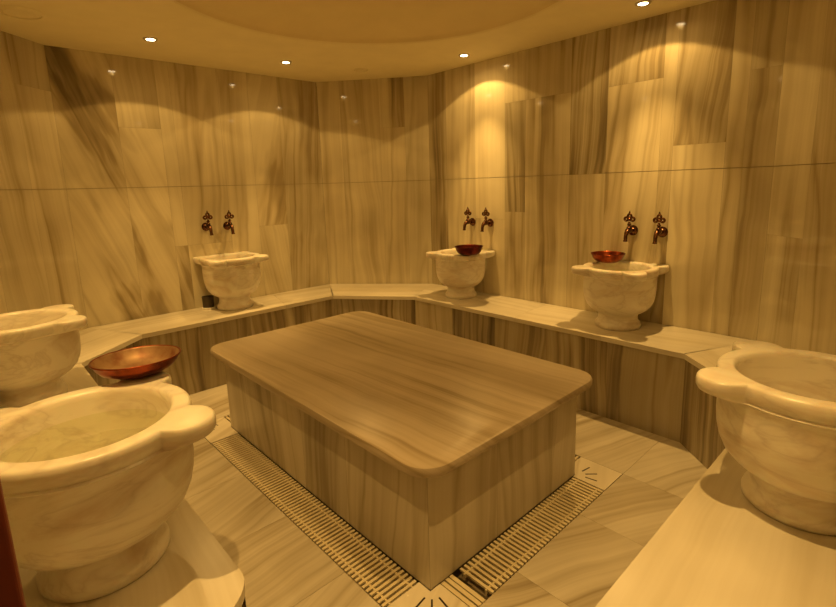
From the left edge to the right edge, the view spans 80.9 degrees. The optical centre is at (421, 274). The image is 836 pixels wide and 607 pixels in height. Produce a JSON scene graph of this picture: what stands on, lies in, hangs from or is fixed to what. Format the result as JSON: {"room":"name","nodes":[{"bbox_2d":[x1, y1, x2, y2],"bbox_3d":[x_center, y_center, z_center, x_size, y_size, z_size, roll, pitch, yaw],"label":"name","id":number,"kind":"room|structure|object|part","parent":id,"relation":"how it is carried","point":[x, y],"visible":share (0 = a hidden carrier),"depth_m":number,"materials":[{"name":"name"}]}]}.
{"room":"spa","nodes":[
{"label":"spa","id":0,"kind":"room"},
{"bbox_2d":[0,31,87,330],"bbox_3d":[-2.584,-0.222,3.039,0.120,2.496,0.942,-1,10,5],"label":"wall","id":1,"kind":"structure","parent":0,"point":[39,268],"depth_m":3.16,"materials":[{"name":"stone"}]},
{"bbox_2d":[44,45,328,327],"bbox_3d":[-1.771,-0.465,4.239,2.087,2.496,0.120,-11,14,-42],"label":"wall","id":2,"kind":"structure","parent":0,"point":[148,147],"depth_m":3.94,"materials":[{"name":"stone"}]},
{"bbox_2d":[202,211,212,235],"bbox_3d":[-1.774,-0.431,4.068,0.082,0.203,0.129,-11,14,-42],"label":"tap","id":3,"kind":"object","parent":2,"relation":"attached to","point":[206,226],"visible":1,"depth_m":4.05,"materials":[{"name":"brown metal"}]},
{"bbox_3d":[-1.775,-0.494,4.057,0.082,0.075,0.024,-11,14,-42],"label":"handle","id":4,"kind":"part","parent":3,"relation":"part of","materials":[{"name":"brown metal"}]},
{"bbox_3d":[-1.768,-0.377,4.073,0.042,0.093,0.115,-11,14,-42],"label":"spout","id":5,"kind":"part","parent":3,"relation":"part of","materials":[{"name":"brown metal"}]},
{"bbox_2d":[223,210,234,233],"bbox_3d":[-1.643,-0.452,4.190,0.082,0.203,0.129,-11,14,-42],"label":"tap","id":6,"kind":"object","parent":2,"relation":"attached to","point":[227,225],"visible":1,"depth_m":4.18,"materials":[{"name":"brown metal"}]},
{"bbox_3d":[-1.644,-0.515,4.178,0.082,0.075,0.024,-11,14,-42],"label":"handle","id":7,"kind":"part","parent":6,"relation":"part of","materials":[{"name":"brown metal"}]},
{"bbox_3d":[-1.637,-0.397,4.195,0.042,0.093,0.115,-11,14,-42],"label":"spout","id":8,"kind":"part","parent":6,"relation":"part of","materials":[{"name":"brown metal"}]},
{"bbox_2d":[0,0,713,85],"bbox_3d":[-0.207,-1.393,1.807,4.500,0.110,5.640,-11,14,-42],"label":"ceiling","id":9,"kind":"structure","parent":0,"point":[323,40],"depth_m":3.18,"materials":[{"name":"paint"}]},
{"bbox_2d":[0,5,46,20],"bbox_3d":[-2.198,-1.432,2.684,0.230,0.009,0.230,-11,14,-42],"label":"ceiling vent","id":10,"kind":"object","parent":9,"relation":"in","point":[12,11],"visible":1,"depth_m":2.67,"materials":[{"name":"paint"}]},
{"bbox_2d":[143,37,157,41],"bbox_3d":[-1.779,-1.543,3.212,0.090,0.006,0.090,-11,14,-42],"label":"recessed light","id":11,"kind":"object","parent":9,"relation":"in","point":[151,39],"visible":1,"depth_m":3.20,"materials":[{"name":"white glass"}]},
{"bbox_2d":[280,61,291,63],"bbox_3d":[-1.080,-1.688,3.894,0.090,0.006,0.090,-11,14,-42],"label":"recessed light","id":12,"kind":"object","parent":9,"relation":"in","point":[282,62],"visible":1,"depth_m":3.89,"materials":[{"name":"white glass"}]},
{"bbox_2d":[458,54,469,56],"bbox_3d":[0.331,-1.720,3.842,0.090,0.006,0.090,-11,14,-42],"label":"recessed light","id":13,"kind":"object","parent":9,"relation":"in","point":[459,55],"visible":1,"depth_m":3.83,"materials":[{"name":"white glass"}]},
{"bbox_2d":[635,0,651,6],"bbox_3d":[1.275,-1.562,2.822,0.090,0.006,0.090,-11,14,-42],"label":"recessed light","id":14,"kind":"object","parent":9,"relation":"in","point":[644,3],"visible":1,"depth_m":2.81,"materials":[{"name":"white glass"}]},
{"bbox_2d":[316,76,432,306],"bbox_3d":[-0.433,-0.621,4.881,1.068,2.496,0.120,0,10,8],"label":"wall","id":15,"kind":"structure","parent":0,"point":[374,133],"depth_m":4.76,"materials":[{"name":"stone"}]},
{"bbox_2d":[184,384,707,606],"bbox_3d":[-0.106,1.141,2.294,4.330,0.060,5.400,-11,14,-42],"label":"floor","id":16,"kind":"structure","parent":0,"point":[279,564],"depth_m":2.15,"materials":[{"name":"stone"}]},
{"bbox_2d":[205,417,237,444],"bbox_3d":[-1.309,1.000,3.142,0.192,0.020,0.292,-11,14,-42],"label":"drain cover","id":17,"kind":"object","parent":16,"relation":"in","point":[223,429],"depth_m":3.10,"materials":[{"name":"stone"}]},
{"bbox_2d":[212,434,416,606],"bbox_3d":[-0.645,1.113,2.430,0.166,0.022,1.660,-11,14,-42],"label":"drain grate","id":18,"kind":"object","parent":16,"relation":"in","point":[292,499],"visible":1,"depth_m":2.23,"materials":[{"name":"plastic"}]},
{"bbox_2d":[210,311,591,589],"bbox_3d":[-0.228,0.742,2.811,1.215,0.547,2.017,-11,14,-42],"label":"platform","id":19,"kind":"object","parent":16,"relation":"on","point":[431,444],"visible":1,"depth_m":2.26,"materials":[{"name":"stone"}]},
{"bbox_2d":[19,284,835,606],"bbox_3d":[-0.231,0.747,2.808,3.450,0.537,4.311,-11,14,-42],"label":"bench","id":20,"kind":"object","parent":16,"relation":"on","point":[716,548],"visible":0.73,"depth_m":2.75,"materials":[{"name":"beige stone"}]},
{"bbox_2d":[0,304,87,408],"bbox_3d":[-1.903,0.407,2.345,0.495,0.395,0.495,-11,14,-42],"label":"basin","id":21,"kind":"object","parent":20,"relation":"on","point":[38,347],"visible":0.98,"depth_m":2.25,"materials":[{"name":"white stone"}]},
{"bbox_2d":[0,371,215,602],"bbox_3d":[-0.852,0.564,1.284,0.510,0.405,0.510,-11,14,-42],"label":"basin","id":22,"kind":"object","parent":20,"relation":"on","point":[92,478],"visible":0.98,"depth_m":1.18,"materials":[{"name":"stone"}]},
{"bbox_2d":[88,345,180,379],"bbox_3d":[-0.901,0.281,1.552,0.255,0.060,0.255,-1,10,5],"label":"copper bowl","id":23,"kind":"object","parent":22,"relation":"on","point":[140,361],"visible":1,"depth_m":1.58,"materials":[{"name":"orange metal"}]},
{"bbox_2d":[202,295,215,309],"bbox_3d":[-1.786,0.231,4.097,0.104,0.105,0.104,-11,14,-42],"label":"cup","id":24,"kind":"object","parent":20,"relation":"on","point":[208,300],"visible":1,"depth_m":4.06,"materials":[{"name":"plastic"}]},
{"bbox_2d":[193,251,268,310],"bbox_3d":[-1.583,0.057,4.111,0.485,0.432,0.485,-11,14,-42],"label":"basin","id":25,"kind":"object","parent":20,"relation":"on","point":[230,277],"visible":1,"depth_m":3.95,"materials":[{"name":"white stone"}]},
{"bbox_2d":[426,248,494,298],"bbox_3d":[0.339,-0.009,4.270,0.460,0.392,0.460,-11,14,-42],"label":"basin","id":26,"kind":"object","parent":20,"relation":"on","point":[459,273],"visible":0.92,"depth_m":4.11,"materials":[{"name":"white stone"}]},
{"bbox_2d":[454,244,482,255],"bbox_3d":[0.386,-0.200,4.007,0.236,0.072,0.236,-11,14,-42],"label":"copper bowl","id":27,"kind":"object","parent":26,"relation":"on","point":[467,249],"visible":1,"depth_m":3.94,"materials":[{"name":"brown metal"}]},
{"bbox_2d":[571,261,668,330],"bbox_3d":[1.309,0.140,3.258,0.485,0.405,0.485,-11,14,-42],"label":"basin","id":28,"kind":"object","parent":20,"relation":"on","point":[620,291],"visible":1,"depth_m":3.10,"materials":[{"name":"stone"}]},
{"bbox_2d":[591,251,625,262],"bbox_3d":[1.283,-0.120,3.381,0.226,0.062,0.226,-11,14,-42],"label":"copper bowl","id":29,"kind":"object","parent":28,"relation":"on","point":[599,256],"visible":1,"depth_m":3.32,"materials":[{"name":"orange metal"}]},
{"bbox_2d":[696,340,835,535],"bbox_3d":[1.119,0.480,1.424,0.495,0.405,0.495,-11,14,-42],"label":"basin","id":30,"kind":"object","parent":20,"relation":"on","point":[776,404],"visible":1,"depth_m":1.34,"materials":[{"name":"white stone"}]},
{"bbox_2d":[387,582,468,606],"bbox_3d":[0.025,1.212,1.762,0.221,0.020,0.232,-11,14,-42],"label":"drain cover","id":31,"kind":"object","parent":16,"relation":"in","point":[418,595],"depth_m":1.80,"materials":[{"name":"stone"}]},
{"bbox_2d":[441,575,485,606],"bbox_3d":[0.154,1.191,1.838,0.063,0.010,0.170,-11,14,-42],"label":"grate","id":32,"kind":"object","parent":16,"relation":"in","point":[459,588],"visible":1,"depth_m":1.83,"materials":[{"name":"plastic"}]},
{"bbox_2d":[460,478,602,594],"bbox_3d":[0.520,1.125,2.176,0.872,0.022,0.165,-11,14,-42],"label":"drain grate","id":33,"kind":"object","parent":16,"relation":"in","point":[575,492],"visible":1,"depth_m":2.12,"materials":[{"name":"plastic"}]},
{"bbox_2d":[573,457,621,491],"bbox_3d":[0.889,1.041,2.557,0.194,0.020,0.232,-11,14,-42],"label":"drain cover","id":34,"kind":"object","parent":16,"relation":"in","point":[591,473],"depth_m":2.54,"materials":[{"name":"stone"}]},
{"bbox_2d":[427,0,789,339],"bbox_3d":[1.070,-0.469,3.804,0.120,2.496,2.739,-11,14,-42],"label":"wall","id":35,"kind":"structure","parent":0,"point":[674,114],"depth_m":3.29,"materials":[{"name":"stone"}]},
{"bbox_2d":[463,207,475,229],"bbox_3d":[0.408,-0.499,4.330,0.129,0.203,0.082,-11,14,-42],"label":"tap","id":36,"kind":"object","parent":35,"relation":"attached to","point":[467,212],"visible":1,"depth_m":4.32,"materials":[{"name":"brown metal"}]},
{"bbox_3d":[0.405,-0.444,4.335,0.115,0.093,0.042,-11,14,-42],"label":"spout","id":37,"kind":"part","parent":36,"relation":"part of","materials":[{"name":"brown metal"}]},
{"bbox_3d":[0.406,-0.561,4.318,0.024,0.075,0.082,-11,14,-42],"label":"handle","id":38,"kind":"part","parent":36,"relation":"part of","materials":[{"name":"brown metal"}]},
{"bbox_2d":[480,207,493,231],"bbox_3d":[0.547,-0.474,4.184,0.129,0.203,0.082,-11,14,-42],"label":"tap","id":39,"kind":"object","parent":35,"relation":"attached to","point":[489,222],"visible":1,"depth_m":4.17,"materials":[{"name":"brown metal"}]},
{"bbox_3d":[0.544,-0.419,4.190,0.115,0.093,0.042,-11,14,-42],"label":"spout","id":40,"kind":"part","parent":39,"relation":"part of","materials":[{"name":"brown metal"}]},
{"bbox_3d":[0.545,-0.537,4.172,0.024,0.075,0.082,-11,14,-42],"label":"handle","id":41,"kind":"part","parent":39,"relation":"part of","materials":[{"name":"brown metal"}]},
{"bbox_2d":[623,211,637,241],"bbox_3d":[1.395,-0.329,3.295,0.129,0.203,0.082,-11,14,-42],"label":"tap","id":42,"kind":"object","parent":35,"relation":"attached to","point":[630,229],"visible":1,"depth_m":3.28,"materials":[{"name":"brown metal"}]},
{"bbox_3d":[1.392,-0.274,3.301,0.115,0.093,0.042,-11,14,-42],"label":"spout","id":43,"kind":"part","parent":42,"relation":"part of","materials":[{"name":"brown metal"}]},
{"bbox_3d":[1.393,-0.392,3.284,0.024,0.075,0.082,-11,14,-42],"label":"handle","id":44,"kind":"part","parent":42,"relation":"part of","materials":[{"name":"brown metal"}]},
{"bbox_2d":[652,212,667,243],"bbox_3d":[1.528,-0.306,3.157,0.129,0.203,0.082,-11,14,-42],"label":"tap","id":45,"kind":"object","parent":35,"relation":"attached to","point":[661,231],"visible":1,"depth_m":3.14,"materials":[{"name":"brown metal"}]},
{"bbox_3d":[1.524,-0.251,3.162,0.115,0.093,0.042,-11,14,-42],"label":"spout","id":46,"kind":"part","parent":45,"relation":"part of","materials":[{"name":"brown metal"}]},
{"bbox_3d":[1.525,-0.368,3.145,0.024,0.075,0.082,-11,14,-42],"label":"handle","id":47,"kind":"part","parent":45,"relation":"part of","materials":[{"name":"brown metal"}]},
{"bbox_2d":[757,0,835,354],"bbox_3d":[2.034,-0.221,2.283,0.120,2.496,1.009,-2,10,-1],"label":"wall","id":48,"kind":"structure","parent":0,"point":[798,301],"depth_m":2.51,"materials":[{"name":"stone"}]},
{"bbox_3d":[-1.588,0.036,1.465,0.120,2.496,2.964,-11,14,-42],"label":"wall","id":49,"kind":"structure","parent":0,"visible":0},
{"bbox_2d":[0,479,25,606],"bbox_3d":[-0.467,0.374,0.480,0.128,2.120,0.065,-11,14,-42],"label":"door frame","id":50,"kind":"structure","parent":49,"relation":"attached to","point":[11,590],"depth_m":0.48,"materials":[{"name":"red wood"}]}
]}

